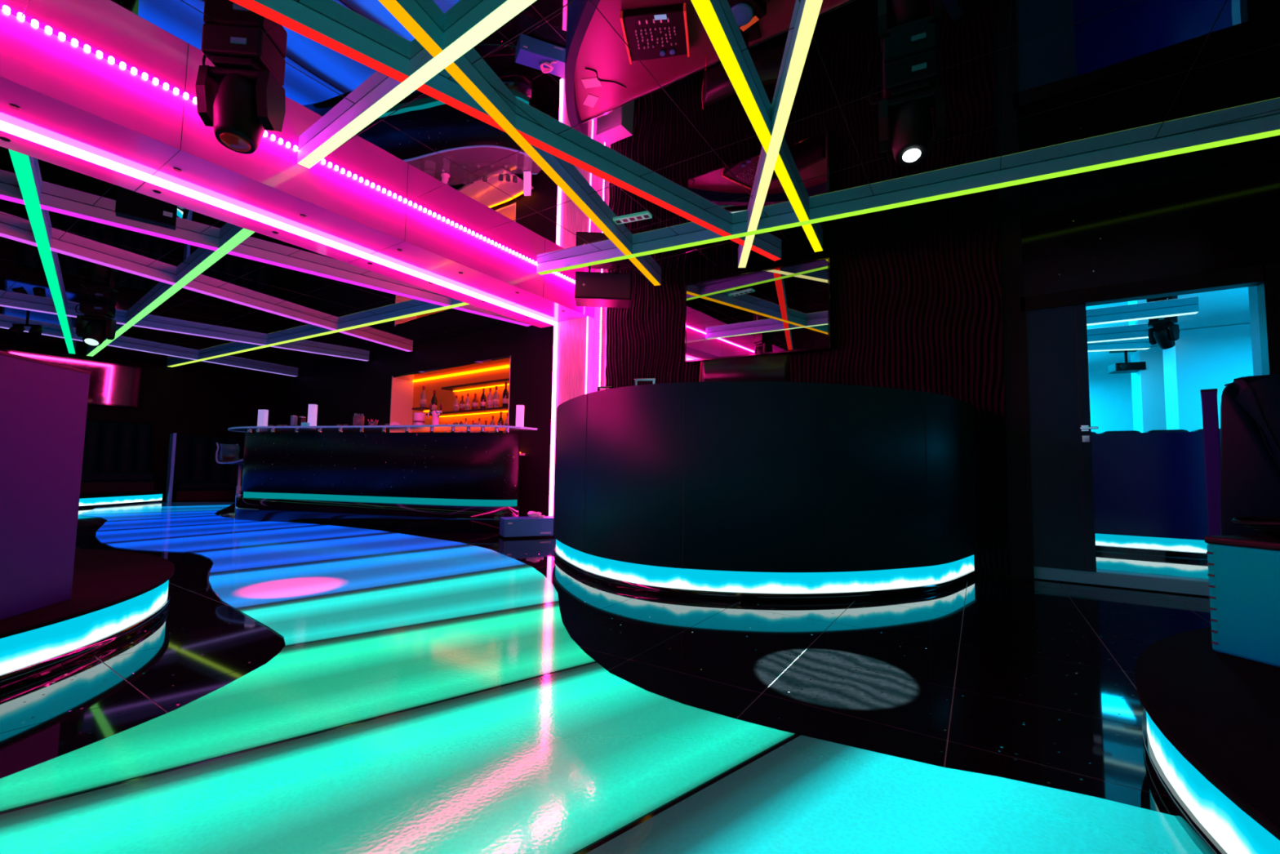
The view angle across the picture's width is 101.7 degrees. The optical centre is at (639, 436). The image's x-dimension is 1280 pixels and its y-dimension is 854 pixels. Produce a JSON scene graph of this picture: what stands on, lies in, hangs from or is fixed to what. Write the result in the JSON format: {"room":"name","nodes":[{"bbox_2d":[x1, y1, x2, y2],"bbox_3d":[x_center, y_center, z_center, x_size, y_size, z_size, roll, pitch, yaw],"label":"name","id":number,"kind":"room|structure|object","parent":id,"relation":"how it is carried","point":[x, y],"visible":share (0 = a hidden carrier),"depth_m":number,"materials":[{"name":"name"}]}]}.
{"room":"entertainment venue","nodes":[
{"label":"entertainment venue","id":0,"kind":"room"},
{"bbox_2d":[0,338,277,498],"bbox_3d":[-11.771,-0.344,8.076,0.100,2.850,11.000,-1,-4,33],"label":"wall","id":1,"kind":"structure","parent":0,"point":[192,401],"depth_m":11.07,"materials":[{"name":"black paint"}]},
{"bbox_2d":[0,348,142,408],"bbox_3d":[-10.521,-1.039,9.669,0.187,0.821,1.820,-1,-4,33],"label":"wall screen","id":2,"kind":"object","parent":1,"relation":"attached to","point":[110,384],"visible":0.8,"depth_m":10.00,"materials":[{"name":"black"}]},
{"bbox_2d":[275,324,554,516],"bbox_3d":[-4.746,-0.127,9.671,10.119,2.850,0.120,-2,-5,36],"label":"wall","id":3,"kind":"structure","parent":0,"point":[340,391],"depth_m":8.40,"materials":[{"name":"black paint"}]},
{"bbox_2d":[389,355,511,432],"bbox_3d":[-3.079,-0.433,8.697,3.276,1.390,0.480,-2,-5,36],"label":"niche","id":4,"kind":"object","parent":3,"relation":"attached to","point":[406,389],"visible":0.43,"depth_m":9.10,"materials":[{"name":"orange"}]},
{"bbox_2d":[412,406,429,411],"bbox_3d":[-3.851,-0.484,9.316,0.361,0.042,0.294,-1,-4,33],"label":"bar shelf","id":5,"kind":"object","parent":4,"relation":"attached to","point":[424,409],"visible":0.71,"depth_m":9.23,"materials":[{"name":"brown wood"}]},
{"bbox_2d":[420,386,426,407],"bbox_3d":[-3.873,-0.707,9.327,0.105,0.401,0.102,-1,-4,33],"label":"bottle","id":6,"kind":"object","parent":5,"relation":"on","point":[423,396],"visible":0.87,"depth_m":9.29,"materials":[{"name":"white"}]},
{"bbox_2d":[426,406,508,417],"bbox_3d":[-2.701,-0.398,8.472,2.331,0.042,0.276,-2,-5,36],"label":"bar shelf","id":7,"kind":"object","parent":4,"relation":"attached to","point":[504,409],"visible":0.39,"depth_m":8.38,"materials":[{"name":"brown wood"}]},
{"bbox_2d":[431,389,437,410],"bbox_3d":[-3.590,-0.606,9.091,0.102,0.421,0.100,-1,-4,33],"label":"bottle","id":8,"kind":"object","parent":7,"relation":"on","point":[433,401],"visible":0.81,"depth_m":9.05,"materials":[{"name":"black glass"}]},
{"bbox_2d":[480,387,485,408],"bbox_3d":[-2.493,-0.600,8.296,0.083,0.344,0.081,-1,-4,33],"label":"bottle","id":9,"kind":"object","parent":7,"relation":"on","point":[482,405],"visible":0.87,"depth_m":8.26,"materials":[{"name":"black"}]},
{"bbox_2d":[487,387,493,408],"bbox_3d":[-2.357,-0.599,8.197,0.087,0.333,0.085,-1,-4,33],"label":"bottle","id":10,"kind":"object","parent":7,"relation":"on","point":[490,397],"visible":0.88,"depth_m":8.16,"materials":[{"name":"white"}]},
{"bbox_2d":[493,386,499,407],"bbox_3d":[-2.237,-0.612,8.111,0.092,0.350,0.089,-1,-4,33],"label":"bottle","id":11,"kind":"object","parent":7,"relation":"on","point":[495,397],"visible":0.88,"depth_m":8.07,"materials":[{"name":"white"}]},
{"bbox_2d":[502,382,508,406],"bbox_3d":[-2.057,-0.636,7.982,0.094,0.388,0.092,-1,-4,33],"label":"bottle","id":12,"kind":"object","parent":7,"relation":"on","point":[505,393],"visible":0.84,"depth_m":7.95,"materials":[{"name":"black"}]},
{"bbox_2d":[441,377,509,391],"bbox_3d":[-2.519,-0.825,8.372,1.898,0.042,0.276,-2,-5,36],"label":"bar shelf","id":13,"kind":"object","parent":4,"relation":"attached to","point":[501,382],"visible":0.64,"depth_m":8.38,"materials":[{"name":"brown wood"}]},
{"bbox_2d":[0,498,1211,814],"bbox_3d":[-3.563,0.834,2.162,20.161,0.001,11.608,-1,-4,33],"label":"floor","id":14,"kind":"structure","parent":0,"point":[1108,750],"depth_m":2.02,"materials":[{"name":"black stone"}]},
{"bbox_2d":[0,548,174,689],"bbox_3d":[-3.727,0.705,1.694,3.300,0.192,3.300,-1,-4,33],"label":"platform","id":15,"kind":"object","parent":14,"relation":"on","point":[116,595],"visible":0.83,"depth_m":2.09,"materials":[{"name":"black carpet"}]},
{"bbox_2d":[0,351,90,620],"bbox_3d":[-2.133,0.150,1.418,0.044,0.931,1.493,2,-4,-14],"label":"divider","id":16,"kind":"object","parent":15,"relation":"on","point":[43,405],"visible":1,"depth_m":1.95,"materials":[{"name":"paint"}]},
{"bbox_2d":[78,490,164,508],"bbox_3d":[-9.577,1.004,7.752,3.750,0.190,4.276,-1,-4,33],"label":"platform","id":17,"kind":"object","parent":14,"relation":"on","point":[86,500],"visible":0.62,"depth_m":9.01,"materials":[{"name":"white plastic"}]},
{"bbox_2d":[80,420,155,493],"bbox_3d":[-10.110,0.339,9.448,0.830,1.339,1.900,-2,-5,40],"label":"lounge sofa","id":18,"kind":"object","parent":17,"relation":"on","point":[117,456],"visible":0.57,"depth_m":9.85,"materials":[{"name":"black leather"}]},
{"bbox_2d":[80,471,155,481],"bbox_3d":[-10.051,0.725,9.368,0.660,0.180,1.900,-2,-5,40],"label":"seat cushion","id":19,"kind":"object","parent":18,"relation":"on","point":[86,476],"depth_m":9.50,"materials":[{"name":"black leather"}]},
{"bbox_2d":[164,432,176,502],"bbox_3d":[-9.116,0.599,10.128,0.550,1.320,0.050,-3,-5,43],"label":"divider","id":20,"kind":"object","parent":14,"relation":"on","point":[171,454],"visible":1,"depth_m":9.97,"materials":[{"name":"blue paint"}]},
{"bbox_2d":[172,435,244,501],"bbox_3d":[-8.910,0.655,11.094,0.830,1.339,1.500,-2,-5,40],"label":"lounge sofa","id":21,"kind":"object","parent":14,"relation":"on","point":[197,475],"visible":0.62,"depth_m":10.93,"materials":[{"name":"black leather"}]},
{"bbox_2d":[172,480,241,490],"bbox_3d":[-8.851,1.042,11.014,0.660,0.180,1.500,-2,-5,40],"label":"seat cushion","id":22,"kind":"object","parent":21,"relation":"on","point":[177,485],"depth_m":10.60,"materials":[{"name":"black leather"}]},
{"bbox_2d":[215,442,243,515],"bbox_3d":[-5.925,0.627,7.713,0.463,1.054,0.410,1,-4,0],"label":"bar stool","id":23,"kind":"object","parent":14,"relation":"on","point":[228,453],"visible":0.63,"depth_m":7.68,"materials":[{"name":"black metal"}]},
{"bbox_2d":[0,8,595,515],"bbox_3d":[-3.505,-0.585,2.328,0.872,2.856,10.410,-1,-4,33],"label":"portal","id":24,"kind":"object","parent":14,"relation":"on","point":[83,112],"visible":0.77,"depth_m":3.43,"materials":[{"name":"purple paint"}]},
{"bbox_2d":[0,661,596,813],"bbox_3d":[-0.767,0.840,1.570,1.509,0.005,0.021,4,-5,-38],"label":"light floor frame","id":25,"kind":"object","parent":14,"relation":"on","point":[483,690],"depth_m":1.38,"materials":[{"name":"black metal"}]},
{"bbox_2d":[0,601,595,810],"bbox_3d":[-1.120,0.835,1.625,1.134,0.001,2.932,-1,-4,33],"label":"floor panel","id":26,"kind":"object","parent":25,"relation":"on","point":[305,688],"visible":1,"depth_m":1.74,"materials":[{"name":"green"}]},
{"bbox_2d":[0,662,795,853],"bbox_3d":[-0.945,0.786,0.830,1.599,0.001,2.854,-1,-4,33],"label":"floor panel","id":27,"kind":"object","parent":25,"relation":"on","point":[559,762],"visible":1,"depth_m":1.22,"materials":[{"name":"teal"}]},
{"bbox_2d":[227,424,537,532],"bbox_3d":[-3.568,0.506,6.625,4.704,1.232,0.888,0,-4,18],"label":"bar counter","id":28,"kind":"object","parent":14,"relation":"on","point":[468,481],"depth_m":6.45,"materials":[{"name":"black stone"}]},
{"bbox_2d":[257,409,268,426],"bbox_3d":[-5.473,-0.236,7.562,0.140,0.310,0.090,0,-4,11],"label":"holder","id":29,"kind":"object","parent":28,"relation":"on","point":[263,415],"visible":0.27,"depth_m":7.54,"materials":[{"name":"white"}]},
{"bbox_2d":[307,404,317,426],"bbox_3d":[-4.333,-0.266,6.895,0.110,0.320,0.090,1,-4,-7],"label":"holder","id":30,"kind":"object","parent":28,"relation":"on","point":[313,408],"visible":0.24,"depth_m":6.87,"materials":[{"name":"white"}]},
{"bbox_2d":[352,413,364,425],"bbox_3d":[-3.653,-0.201,6.766,0.128,0.195,0.128,-1,-4,33],"label":"jar","id":31,"kind":"object","parent":28,"relation":"on","point":[358,420],"visible":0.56,"depth_m":6.72,"materials":[{"name":"clear glass"}]},
{"bbox_2d":[243,491,517,506],"bbox_3d":[-3.556,0.793,6.749,4.206,0.075,0.507,0,-4,18],"label":"light","id":32,"kind":"object","parent":28,"relation":"on","point":[346,498],"depth_m":6.48,"materials":[{"name":"teal plastic"}]},
{"bbox_2d":[413,412,425,425],"bbox_3d":[-2.758,-0.203,6.508,0.132,0.196,0.132,-1,-4,33],"label":"wine cooler","id":33,"kind":"object","parent":28,"relation":"on","point":[419,417],"visible":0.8,"depth_m":6.45,"materials":[{"name":"white"}]},
{"bbox_2d":[426,403,442,424],"bbox_3d":[-2.520,-0.256,6.441,0.188,0.301,0.124,0,-4,15],"label":"tap","id":34,"kind":"object","parent":28,"relation":"on","point":[435,414],"visible":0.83,"depth_m":6.42,"materials":[{"name":"white metal"}]},
{"bbox_2d":[515,404,524,426],"bbox_3d":[-1.466,-0.238,6.370,0.105,0.290,0.090,1,-4,3],"label":"holder","id":35,"kind":"object","parent":28,"relation":"on","point":[519,408],"visible":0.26,"depth_m":6.34,"materials":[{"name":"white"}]},
{"bbox_2d":[210,564,558,646],"bbox_3d":[-1.398,0.934,3.179,1.916,0.005,1.546,4,-5,-38],"label":"light floor frame","id":36,"kind":"object","parent":14,"relation":"on","point":[524,564],"depth_m":2.70,"materials":[{"name":"black"}]},
{"bbox_2d":[80,510,217,520],"bbox_3d":[-6.892,1.125,7.550,1.348,0.001,1.505,-1,-4,33],"label":"floor panel","id":37,"kind":"object","parent":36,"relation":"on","point":[131,516],"visible":1,"depth_m":7.38,"materials":[{"name":"blue"}]},
{"bbox_2d":[82,502,235,514],"bbox_3d":[-8.065,1.192,8.873,2.774,0.001,2.363,-1,-4,33],"label":"floor panel","id":38,"kind":"object","parent":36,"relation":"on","point":[157,506],"visible":0.92,"depth_m":8.64,"materials":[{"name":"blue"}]},
{"bbox_2d":[97,515,256,530],"bbox_3d":[-5.945,1.080,6.618,1.314,0.001,1.560,-1,-4,33],"label":"floor panel","id":39,"kind":"object","parent":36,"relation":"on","point":[212,519],"visible":0.92,"depth_m":6.56,"materials":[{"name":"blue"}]},
{"bbox_2d":[95,520,319,542],"bbox_3d":[-4.920,1.055,5.975,1.222,0.001,1.995,-1,-4,33],"label":"floor panel","id":40,"kind":"object","parent":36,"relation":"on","point":[122,535],"visible":1,"depth_m":5.79,"materials":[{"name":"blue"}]},
{"bbox_2d":[104,524,389,551],"bbox_3d":[-3.960,1.035,5.416,1.351,0.001,2.116,-1,-4,33],"label":"floor panel","id":41,"kind":"object","parent":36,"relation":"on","point":[246,538],"visible":1,"depth_m":5.21,"materials":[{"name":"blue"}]},
{"bbox_2d":[189,532,467,573],"bbox_3d":[-2.786,1.006,4.680,1.420,0.001,2.046,-1,-4,33],"label":"floor panel","id":42,"kind":"object","parent":36,"relation":"on","point":[226,559],"visible":1,"depth_m":4.59,"materials":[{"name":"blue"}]},
{"bbox_2d":[208,544,525,608],"bbox_3d":[-1.864,0.969,3.878,1.420,0.001,2.231,-1,-4,33],"label":"floor panel","id":43,"kind":"object","parent":36,"relation":"on","point":[237,588],"visible":1,"depth_m":3.61,"materials":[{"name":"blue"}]},
{"bbox_2d":[237,564,558,645],"bbox_3d":[-1.110,0.929,3.069,1.209,0.001,1.925,-1,-4,33],"label":"floor panel","id":44,"kind":"object","parent":36,"relation":"on","point":[379,608],"visible":1,"depth_m":2.83,"materials":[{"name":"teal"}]},
{"bbox_2d":[515,452,524,516],"bbox_3d":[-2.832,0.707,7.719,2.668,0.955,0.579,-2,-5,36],"label":"post","id":45,"kind":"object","parent":14,"relation":"on","point":[519,503],"depth_m":7.17,"materials":[{"name":"black plastic"}]},
{"bbox_2d":[499,515,553,538],"bbox_3d":[-1.198,1.002,5.787,0.660,0.210,0.262,3,-4,-26],"label":"case","id":46,"kind":"object","parent":14,"relation":"on","point":[509,526],"visible":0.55,"depth_m":5.65,"materials":[{"name":"teal paint"}]},
{"bbox_2d":[527,511,544,517],"bbox_3d":[-1.151,0.868,5.806,0.203,0.064,0.156,1,-4,-2],"label":"tape roll","id":47,"kind":"object","parent":46,"relation":"on","point":[531,513],"visible":1,"depth_m":5.75,"materials":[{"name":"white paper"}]},
{"bbox_2d":[573,733,799,853],"bbox_3d":[0.163,0.834,1.252,0.752,0.005,0.037,4,-5,-38],"label":"light floor frame","id":48,"kind":"object","parent":14,"relation":"on","point":[604,839],"depth_m":1.19,"materials":[{"name":"black metal"}]},
{"bbox_2d":[586,734,1203,853],"bbox_3d":[-0.148,0.770,0.383,1.799,0.001,2.766,-1,-4,33],"label":"floor panel","id":49,"kind":"object","parent":48,"relation":"on","point":[806,795],"visible":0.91,"depth_m":1.14,"materials":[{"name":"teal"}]},
{"bbox_2d":[553,381,977,602],"bbox_3d":[0.464,0.381,4.133,3.690,1.290,1.981,-1,-4,33],"label":"booth","id":50,"kind":"object","parent":14,"relation":"on","point":[732,491],"visible":1,"depth_m":3.17,"materials":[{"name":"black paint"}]},
{"bbox_2d":[635,377,656,385],"bbox_3d":[0.035,-0.347,3.349,0.135,0.050,0.030,0,-4,8],"label":"clamp","id":51,"kind":"object","parent":50,"relation":"on","point":[654,380],"visible":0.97,"depth_m":3.34,"materials":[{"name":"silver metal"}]},
{"bbox_2d":[701,354,789,382],"bbox_3d":[0.861,-0.388,4.314,0.740,0.530,0.170,-1,-4,25],"label":"monitor","id":52,"kind":"object","parent":50,"relation":"on","point":[761,367],"visible":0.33,"depth_m":4.25,"materials":[{"name":"black plastic"}]},
{"bbox_2d":[1033,566,1209,595],"bbox_3d":[3.501,0.983,3.503,1.420,0.086,0.140,-1,-4,33],"label":"trim","id":53,"kind":"structure","parent":14,"relation":"on","point":[1103,577],"depth_m":3.54,"materials":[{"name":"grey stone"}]},
{"bbox_2d":[1134,626,1279,853],"bbox_3d":[2.748,0.717,0.259,3.626,0.192,3.626,-1,-4,33],"label":"platform","id":54,"kind":"object","parent":14,"relation":"on","point":[1211,718],"visible":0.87,"depth_m":1.18,"materials":[{"name":"black carpet"}]},
{"bbox_2d":[1200,388,1220,535],"bbox_3d":[2.642,0.282,2.397,0.500,0.949,0.050,4,-5,-42],"label":"divider","id":55,"kind":"object","parent":54,"relation":"on","point":[1209,397],"visible":0.52,"depth_m":2.24,"materials":[{"name":"blue paint"}]},
{"bbox_2d":[1204,515,1279,667],"bbox_3d":[2.101,0.470,1.483,0.325,0.437,0.586,2,-4,-16],"label":"bench","id":56,"kind":"object","parent":54,"relation":"on","point":[1243,574],"depth_m":1.63,"materials":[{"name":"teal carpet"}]},
{"bbox_2d":[1220,373,1279,535],"bbox_3d":[2.350,0.141,1.935,0.566,0.688,0.284,4,-5,-42],"label":"lounge chair","id":57,"kind":"object","parent":54,"relation":"on","point":[1250,406],"visible":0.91,"depth_m":1.85,"materials":[{"name":"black leather"}]},
{"bbox_2d":[1233,373,1279,467],"bbox_3d":[2.332,0.052,1.886,0.456,0.517,0.231,4,-5,-42],"label":"cushion","id":58,"kind":"object","parent":57,"relation":"on","point":[1256,398],"depth_m":1.82,"materials":[{"name":"black leather"}]},
{"bbox_2d":[0,0,1279,377],"bbox_3d":[-1.483,-1.797,6.042,21.000,0.122,19.050,-1,-4,33],"label":"ceiling","id":59,"kind":"structure","parent":0,"point":[571,68],"depth_m":3.14,"materials":[{"name":"black paint"}]},
{"bbox_2d":[7,311,43,337],"bbox_3d":[-8.640,-1.591,7.346,0.386,0.353,0.158,1,-4,-7],"label":"light","id":60,"kind":"object","parent":59,"relation":"hanging from","point":[17,329],"visible":1,"depth_m":7.33,"materials":[{"name":"black plastic"}]},
{"bbox_2d":[8,149,75,354],"bbox_3d":[-7.127,-1.757,6.374,9.718,0.091,0.086,-3,-5,44],"label":"beam","id":61,"kind":"structure","parent":59,"relation":"attached to","point":[24,165],"depth_m":4.57,"materials":[{"name":"teal"}]},
{"bbox_2d":[75,299,116,346],"bbox_3d":[-7.230,-1.482,6.894,0.394,0.583,0.314,3,-4,-27],"label":"light","id":62,"kind":"object","parent":59,"relation":"hanging from","point":[100,326],"visible":1,"depth_m":6.84,"materials":[{"name":"black plastic"}]},
{"bbox_2d":[115,187,177,230],"bbox_3d":[-3.835,-1.787,4.059,0.340,0.228,0.102,4,-5,-42],"label":"control box","id":63,"kind":"object","parent":59,"relation":"hanging from","point":[131,205],"visible":0.84,"depth_m":4.02,"materials":[{"name":"black plastic"}]},
{"bbox_2d":[0,320,297,376],"bbox_3d":[-9.410,-1.659,8.463,0.110,0.091,7.536,-1,-4,25],"label":"beam","id":64,"kind":"structure","parent":59,"relation":"attached to","point":[6,325],"depth_m":9.67,"materials":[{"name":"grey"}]},
{"bbox_2d":[86,225,254,356],"bbox_3d":[-6.694,-1.707,7.036,9.567,0.091,0.086,-2,-5,37],"label":"beam","id":65,"kind":"structure","parent":59,"relation":"attached to","point":[236,235],"depth_m":5.69,"materials":[{"name":"green plastic"}]},
{"bbox_2d":[0,297,368,360],"bbox_3d":[-7.793,-1.707,7.315,0.111,0.091,7.440,-3,-5,44],"label":"beam","id":66,"kind":"structure","parent":59,"relation":"attached to","point":[14,304],"depth_m":8.10,"materials":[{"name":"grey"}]},
{"bbox_2d":[0,222,413,351],"bbox_3d":[-5.304,-1.771,5.705,0.112,0.091,7.288,0,-4,21],"label":"beam","id":67,"kind":"structure","parent":59,"relation":"attached to","point":[6,231],"depth_m":5.81,"materials":[{"name":"purple"}]},
{"bbox_2d":[195,23,285,154],"bbox_3d":[-1.996,-1.692,2.578,0.375,0.554,0.221,1,-4,-5],"label":"light","id":68,"kind":"object","parent":59,"relation":"hanging from","point":[242,97],"visible":1,"depth_m":2.51,"materials":[{"name":"black plastic"}]},
{"bbox_2d":[0,182,531,326],"bbox_3d":[-4.058,-1.809,4.816,0.111,0.091,7.134,-3,-5,45],"label":"beam","id":69,"kind":"structure","parent":59,"relation":"attached to","point":[7,192],"depth_m":4.98,"materials":[{"name":"purple"}]},
{"bbox_2d":[166,297,469,367],"bbox_3d":[-5.735,-1.597,8.505,9.551,0.091,0.086,-1,-4,30],"label":"beam","id":70,"kind":"structure","parent":59,"relation":"attached to","point":[426,308],"depth_m":7.84,"materials":[{"name":"teal"}]},
{"bbox_2d":[297,0,537,168],"bbox_3d":[0.320,-1.943,1.646,6.382,0.091,0.077,-2,-5,36],"label":"beam","id":71,"kind":"structure","parent":59,"relation":"attached to","point":[488,16],"depth_m":2.68,"materials":[{"name":"yellow plastic"}]},
{"bbox_2d":[229,0,781,261],"bbox_3d":[-1.698,-1.934,2.290,8.021,0.091,0.078,4,-5,-41],"label":"beam","id":72,"kind":"structure","parent":59,"relation":"attached to","point":[291,15],"depth_m":2.89,"materials":[{"name":"teal"}]},
{"bbox_2d":[377,0,661,285],"bbox_3d":[-1.019,-1.913,2.443,0.075,0.091,6.893,0,-4,21],"label":"beam","id":73,"kind":"structure","parent":59,"relation":"attached to","point":[410,15],"depth_m":2.98,"materials":[{"name":"plastic"}]},
{"bbox_2d":[574,270,631,307],"bbox_3d":[-0.385,-1.578,5.499,0.580,0.348,0.289,1,-4,-3],"label":"ceiling speaker","id":74,"kind":"object","parent":59,"relation":"hanging from","point":[592,289],"visible":1,"depth_m":5.36,"materials":[{"name":"black plastic"}]},
{"bbox_2d":[576,272,630,298],"bbox_3d":[-0.377,-1.553,5.359,0.550,0.250,0.006,1,-4,-3],"label":"grille","id":75,"kind":"object","parent":74,"relation":"attached to","point":[588,285],"depth_m":5.36,"materials":[{"name":"black metal"}]},
{"bbox_2d":[613,212,652,224],"bbox_3d":[-0.064,-1.816,4.346,0.320,0.012,0.085,-1,-4,23],"label":"ceiling vent","id":76,"kind":"object","parent":59,"relation":"in","point":[646,215],"visible":1,"depth_m":4.33,"materials":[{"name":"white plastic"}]},
{"bbox_2d":[690,0,822,252],"bbox_3d":[0.010,-1.940,1.773,0.074,0.091,6.751,-1,-4,29],"label":"beam","id":77,"kind":"structure","parent":59,"relation":"attached to","point":[710,13],"depth_m":2.79,"materials":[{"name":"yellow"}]},
{"bbox_2d":[737,0,822,267],"bbox_3d":[0.669,-1.953,1.403,0.075,0.091,7.509,1,-4,5],"label":"beam","id":78,"kind":"structure","parent":59,"relation":"attached to","point":[808,12],"depth_m":2.85,"materials":[{"name":"yellow plastic"}]},
{"bbox_2d":[868,48,945,167],"bbox_3d":[1.369,-1.653,2.694,0.345,0.509,0.219,-1,-4,25],"label":"light","id":79,"kind":"object","parent":59,"relation":"hanging from","point":[910,87],"visible":1,"depth_m":2.62,"materials":[{"name":"black plastic"}]},
{"bbox_2d":[536,114,1279,275],"bbox_3d":[1.868,-1.771,3.923,6.517,0.091,0.076,-1,-4,27],"label":"beam","id":80,"kind":"structure","parent":59,"relation":"attached to","point":[1266,126],"depth_m":3.65,"materials":[{"name":"teal"}]},
{"bbox_2d":[1087,330,1148,342],"bbox_3d":[6.816,-1.448,7.669,1.533,0.091,0.100,-1,-4,31],"label":"beam","id":81,"kind":"structure","parent":59,"relation":"attached to","point":[1142,334],"depth_m":7.55,"materials":[{"name":"teal"}]},
{"bbox_2d":[1087,336,1148,342],"bbox_3d":[6.815,-1.403,7.666,1.523,0.001,0.097,-1,-4,31],"label":"diffuser","id":82,"kind":"object","parent":81,"relation":"attached to","point":[1118,338],"depth_m":7.58,"materials":[{"name":"white plastic"}]},
{"bbox_2d":[1087,342,1151,351],"bbox_3d":[7.261,-1.403,8.250,1.279,0.091,0.100,0,-4,16],"label":"beam","id":83,"kind":"structure","parent":59,"relation":"attached to","point":[1127,346],"depth_m":8.15,"materials":[{"name":"teal"}]},
{"bbox_2d":[1087,347,1150,351],"bbox_3d":[7.261,-1.358,8.247,1.269,0.001,0.097,0,-4,16],"label":"diffuser","id":84,"kind":"object","parent":83,"relation":"attached to","point":[1090,349],"depth_m":8.17,"materials":[{"name":"white plastic"}]},
{"bbox_2d":[1107,350,1146,373],"bbox_3d":[7.952,-1.241,8.520,0.380,0.365,0.330,-1,-4,23],"label":"projector","id":85,"kind":"object","parent":59,"relation":"hanging from","point":[1122,367],"visible":0.95,"depth_m":8.45,"materials":[{"name":"black plastic"}]},
{"bbox_2d":[1086,304,1199,325],"bbox_3d":[6.061,-1.520,6.743,1.614,0.091,0.100,-2,-4,34],"label":"beam","id":86,"kind":"structure","parent":59,"relation":"attached to","point":[1194,308],"depth_m":6.52,"materials":[{"name":"teal"}]},
{"bbox_2d":[1086,311,1197,325],"bbox_3d":[6.060,-1.476,6.740,1.604,0.001,0.097,-2,-4,34],"label":"diffuser","id":87,"kind":"object","parent":86,"relation":"attached to","point":[1171,313],"depth_m":6.56,"materials":[{"name":"white plastic"}]},
{"bbox_2d":[1147,315,1179,349],"bbox_3d":[6.717,-1.341,6.687,0.244,0.442,0.285,4,-5,-43],"label":"light","id":88,"kind":"object","parent":59,"relation":"hanging from","point":[1163,332],"visible":0.91,"depth_m":6.63,"materials":[{"name":"black plastic"}]},
{"bbox_2d":[593,200,1029,579],"bbox_3d":[1.186,-0.331,5.041,4.100,2.850,0.163,-1,-4,33],"label":"wall","id":89,"kind":"structure","parent":0,"point":[917,306],"depth_m":4.26,"materials":[{"name":"black"}]},
{"bbox_2d":[599,306,603,390],"bbox_3d":[-0.466,-0.291,5.994,0.020,2.800,0.030,-1,-4,33],"label":"led strip","id":90,"kind":"object","parent":89,"relation":"attached to","point":[602,308],"visible":0.24,"depth_m":6.04,"materials":[{"name":"white paint"}]},
{"bbox_2d":[684,257,831,362],"bbox_3d":[1.089,-1.176,5.023,1.456,0.827,0.088,-1,-4,33],"label":"mirror","id":91,"kind":"object","parent":89,"relation":"attached to","point":[784,309],"visible":0.98,"depth_m":4.94,"materials":[{"name":"black mirror"}]},
{"bbox_2d":[1088,370,1133,433],"bbox_3d":[7.204,-0.174,6.348,8.150,2.800,8.650,-1,-4,33],"label":"wall","id":92,"kind":"structure","parent":0,"point":[1111,408],"depth_m":10.16,"materials":[{"name":"white paint"}]},
{"bbox_2d":[1130,346,1166,432],"bbox_3d":[8.396,-0.042,8.402,0.532,2.750,0.600,-1,-4,33],"label":"wall","id":93,"kind":"structure","parent":0,"point":[1148,405],"depth_m":8.29,"materials":[{"name":"white paint"}]},
{"bbox_2d":[1020,147,1279,297],"bbox_3d":[5.065,-0.427,2.588,5.350,2.850,0.120,-1,-4,33],"label":"wall","id":94,"kind":"structure","parent":0,"point":[1224,214],"depth_m":3.58,"materials":[{"name":"black paint"}]},
{"bbox_2d":[1025,303,1098,572],"bbox_3d":[3.052,-0.003,3.764,0.384,1.896,0.088,-1,-4,33],"label":"door","id":95,"kind":"structure","parent":94,"relation":"in","point":[1064,537],"depth_m":3.77,"materials":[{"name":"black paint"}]},
{"bbox_2d":[1020,262,1279,580],"bbox_3d":[3.443,-0.015,3.545,1.340,2.100,0.100,-1,-4,33],"label":"trim","id":96,"kind":"structure","parent":94,"relation":"attached to","point":[1266,277],"depth_m":3.49,"materials":[{"name":"black"}]},
{"bbox_2d":[1248,285,1262,375],"bbox_3d":[4.230,-0.428,3.469,0.050,2.750,0.500,-1,-4,33],"label":"trim","id":97,"kind":"structure","parent":94,"relation":"attached to","point":[1252,291],"depth_m":3.65,"materials":[{"name":"teal"}]},
{"bbox_2d":[1095,551,1208,579],"bbox_3d":[6.908,1.241,6.524,7.400,0.090,8.700,-1,-4,33],"label":"floor","id":98,"kind":"structure","parent":0,"point":[1108,561],"depth_m":4.00,"materials":[{"name":"black stone"}]},
{"bbox_2d":[1091,431,1220,559],"bbox_3d":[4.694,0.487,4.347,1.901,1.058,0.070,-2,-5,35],"label":"sofa","id":99,"kind":"object","parent":98,"relation":"on","point":[1149,489],"visible":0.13,"depth_m":4.50,"materials":[{"name":"blue paint"}]},
{"bbox_2d":[1100,430,1140,433],"bbox_3d":[4.407,0.180,4.780,0.290,0.460,0.240,-1,-4,33],"label":"bench cushion","id":100,"kind":"object","parent":99,"relation":"attached to","point":[1126,431],"visible":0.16,"depth_m":4.72,"materials":[{"name":"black leather"}]},
{"bbox_2d":[1144,429,1188,432],"bbox_3d":[4.654,0.173,4.609,0.290,0.460,0.240,-1,-4,33],"label":"bench cushion","id":101,"kind":"object","parent":99,"relation":"attached to","point":[1162,430],"visible":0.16,"depth_m":4.55,"materials":[{"name":"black leather"}]},
{"bbox_2d":[1162,323,1253,431],"bbox_3d":[8.103,-0.119,7.282,0.944,2.750,0.600,-1,-4,33],"label":"wall","id":102,"kind":"structure","parent":0,"point":[1206,357],"depth_m":7.21,"materials":[{"name":"white paint"}]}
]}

